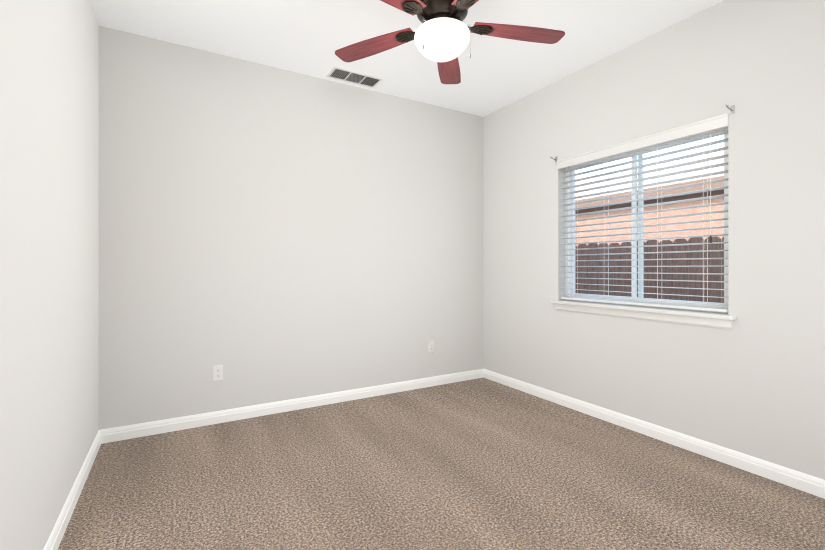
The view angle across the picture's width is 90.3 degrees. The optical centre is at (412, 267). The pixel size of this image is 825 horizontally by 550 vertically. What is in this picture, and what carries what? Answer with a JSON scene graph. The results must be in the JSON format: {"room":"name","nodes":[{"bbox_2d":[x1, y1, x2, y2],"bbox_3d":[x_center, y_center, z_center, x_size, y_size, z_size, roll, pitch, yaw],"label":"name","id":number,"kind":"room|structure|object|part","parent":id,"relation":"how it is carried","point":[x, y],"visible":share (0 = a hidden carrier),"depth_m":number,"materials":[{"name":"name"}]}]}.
{"room":"empty bedroom","nodes":[
{"label":"empty bedroom","id":0,"kind":"room"},
{"bbox_2d":[0,0,98,549],"bbox_3d":[-1.197,-0.216,1.061,0.150,2.740,3.678,0,0,-30],"label":"wall","id":1,"kind":"structure","parent":0,"point":[49,239],"depth_m":1.59,"materials":[{"name":"grey paint"}]},
{"bbox_2d":[43,430,100,549],"bbox_3d":[-1.126,1.109,1.102,0.015,0.089,3.678,0,0,-30],"label":"baseboard","id":2,"kind":"structure","parent":1,"relation":"attached to","point":[58,530],"depth_m":1.94,"materials":[{"name":"white wood"}]},
{"bbox_2d":[99,26,482,429],"bbox_3d":[-0.692,-0.216,3.569,3.546,2.740,0.150,0,0,-30],"label":"wall","id":3,"kind":"structure","parent":0,"point":[268,234],"depth_m":3.23,"materials":[{"name":"grey paint"}]},
{"bbox_2d":[213,365,222,380],"bbox_3d":[-1.442,0.782,3.042,0.070,0.114,0.008,0,0,-30],"label":"electrical outlet","id":4,"kind":"object","parent":3,"relation":"attached to","point":[217,372],"visible":1,"depth_m":3.04,"materials":[{"name":"white plastic"}]},
{"bbox_2d":[99,369,482,443],"bbox_3d":[-0.651,1.109,3.498,3.246,0.089,0.015,0,0,-30],"label":"baseboard","id":5,"kind":"structure","parent":3,"relation":"attached to","point":[114,434],"depth_m":3.22,"materials":[{"name":"white wood"}]},
{"bbox_2d":[428,341,433,352],"bbox_3d":[0.182,0.772,3.987,0.070,0.114,0.008,0,0,-30],"label":"electrical outlet","id":6,"kind":"object","parent":3,"relation":"attached to","point":[430,346],"visible":1,"depth_m":3.98,"materials":[{"name":"white plastic"}]},
{"bbox_2d":[91,0,722,116],"bbox_3d":[0.270,-1.646,1.915,3.546,0.120,3.978,0,0,-30],"label":"ceiling","id":7,"kind":"structure","parent":0,"point":[308,37],"depth_m":2.79,"materials":[{"name":"white paint"}]},
{"bbox_2d":[326,67,382,87],"bbox_3d":[-0.480,-1.582,3.426,0.430,0.008,0.195,0,0,-30],"label":"ceiling vent","id":8,"kind":"object","parent":7,"relation":"in","point":[349,76],"visible":1,"depth_m":3.42,"materials":[{"name":"white metal"}]},
{"bbox_2d":[335,0,564,83],"bbox_3d":[0.161,-1.301,2.030,1.245,0.568,1.210,0,0,-30],"label":"ceiling fan","id":9,"kind":"object","parent":7,"relation":"hanging from","point":[440,36],"visible":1,"depth_m":2.06,"materials":[{"name":"red wood"}]},
{"label":"blade","id":10,"kind":"part","parent":9,"relation":"part of","materials":[{"name":"red wood"}]},
{"bbox_3d":[-0.137,-1.218,1.787,0.485,0.006,0.136,-3,-1,-45],"label":"blade","id":11,"kind":"part","parent":9,"relation":"part of","materials":[{"name":"brown wood"}]},
{"bbox_3d":[0.149,-1.120,2.069,0.282,0.132,0.282,0,0,-30],"label":"globe","id":12,"kind":"part","parent":9,"relation":"part of","materials":[{"name":"white glass"}]},
{"bbox_3d":[0.215,-1.218,2.466,0.136,0.006,0.485,3,-1,9],"label":"blade","id":13,"kind":"part","parent":9,"relation":"part of","materials":[{"name":"brown wood"}]},
{"bbox_3d":[0.330,-1.218,1.709,0.136,0.006,0.485,-3,3,-26],"label":"blade","id":14,"kind":"part","parent":9,"relation":"part of","materials":[{"name":"brown wood"}]},
{"bbox_3d":[0.547,-1.218,2.129,0.485,0.006,0.136,2,3,-9],"label":"blade","id":15,"kind":"part","parent":9,"relation":"part of","materials":[{"name":"brown wood"}]},
{"bbox_2d":[58,378,824,549],"bbox_3d":[0.270,1.214,1.915,3.546,0.120,3.978,0,0,-30],"label":"floor","id":16,"kind":"structure","parent":0,"point":[480,464],"depth_m":2.15,"materials":[{"name":"beige carpet"}]},
{"bbox_2d":[483,0,824,479],"bbox_3d":[1.738,-0.216,2.769,0.150,2.740,3.678,0,0,-30],"label":"wall","id":17,"kind":"structure","parent":0,"point":[751,382],"depth_m":2.52,"materials":[{"name":"grey paint"}]},
{"bbox_2d":[555,304,731,328],"bbox_3d":[1.540,0.333,2.942,0.018,0.058,1.275,0,0,-30],"label":"apron","id":18,"kind":"object","parent":17,"relation":"attached to","point":[707,322],"visible":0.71,"depth_m":2.78,"materials":[{"name":"white wood"}]},
{"bbox_2d":[551,300,735,319],"bbox_3d":[1.564,0.291,2.955,0.133,0.025,1.315,0,0,-30],"label":"window sill","id":19,"kind":"structure","parent":17,"relation":"attached to","point":[714,315],"depth_m":2.78,"materials":[{"name":"white wood"}]},
{"bbox_2d":[565,127,727,312],"bbox_3d":[1.650,-0.311,3.005,0.065,1.180,1.235,0,0,-30],"label":"window","id":20,"kind":"structure","parent":17,"relation":"in","point":[567,280],"depth_m":2.99,"materials":[{"name":"white plastic"}]},
{"bbox_3d":[1.522,-0.311,3.252,0.004,1.060,0.560,0,0,-30],"label":"sash glass","id":21,"kind":"part","parent":20,"relation":"part of","materials":[{"name":"clear glass"}]},
{"bbox_3d":[1.522,-0.311,3.252,0.027,1.116,0.616,0,0,-30],"label":"window sash far","id":22,"kind":"part","parent":20,"relation":"part of","materials":[{"name":"white plastic"}]},
{"bbox_2d":[556,113,728,311],"bbox_3d":[1.570,-0.319,2.959,0.090,1.171,1.243,0,0,-30],"label":"window blinds","id":23,"kind":"object","parent":20,"relation":"attached to","point":[705,125],"visible":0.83,"depth_m":2.83,"materials":[{"name":"white plastic"}]},
{"bbox_3d":[1.585,0.258,2.967,0.052,0.018,1.215,0,0,-30],"label":"rail","id":24,"kind":"part","parent":23,"relation":"part of","materials":[{"name":"white plastic"}]},
{"bbox_3d":[1.776,-0.311,2.757,0.026,1.116,0.616,0,0,-30],"label":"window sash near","id":25,"kind":"part","parent":20,"relation":"part of","materials":[{"name":"white plastic"}]},
{"bbox_3d":[1.776,-0.311,2.757,0.004,1.060,0.560,0,0,-30],"label":"sash glass","id":26,"kind":"part","parent":20,"relation":"part of","materials":[{"name":"clear glass"}]},
{"bbox_2d":[483,369,824,498],"bbox_3d":[1.667,1.109,2.728,0.015,0.089,3.678,0,0,-30],"label":"baseboard","id":27,"kind":"structure","parent":17,"relation":"attached to","point":[807,483],"depth_m":2.61,"materials":[{"name":"white wood"}]},
{"bbox_2d":[726,104,733,114],"bbox_3d":[1.835,-0.921,2.376,0.078,0.050,0.018,0,0,-30],"label":"curtain bracket","id":28,"kind":"object","parent":17,"relation":"attached to","point":[731,108],"visible":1,"depth_m":2.39,"materials":[{"name":"silver metal"}]},
{"label":"outside","id":29,"kind":"structure","parent":0,"visible":0},
{"bbox_3d":[10.543,1.604,14.235,26.603,0.200,38.000,0,0,-30],"label":"yard","id":30,"kind":"structure","parent":29,"visible":0},
{"bbox_2d":[571,237,727,313],"bbox_3d":[1.530,0.593,6.699,0.145,1.822,22.040,0,0,-30],"label":"fence","id":31,"kind":"object","parent":30,"relation":"on","point":[666,269],"depth_m":4.49,"materials":[{"name":"brown wood"}]},
{"bbox_2d":[575,190,723,302],"bbox_3d":[6.981,0.104,11.006,8.000,2.800,28.000,0,0,-30],"label":"house","id":32,"kind":"structure","parent":30,"relation":"on","point":[665,227],"depth_m":7.35,"materials":[{"name":"paint"}]},
{"bbox_2d":[575,150,723,210],"bbox_3d":[6.981,-2.081,11.006,8.440,1.690,29.000,0,0,-30],"label":"roof","id":33,"kind":"object","parent":32,"relation":"on","point":[694,173],"depth_m":8.88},
{"bbox_2d":[575,176,723,207],"bbox_3d":[3.326,-1.316,8.878,0.020,0.200,29.000,0,0,-30],"label":"fascia","id":34,"kind":"object","parent":33,"relation":"attached to","point":[675,191],"depth_m":7.14,"materials":[{"name":"brown"}]}
]}

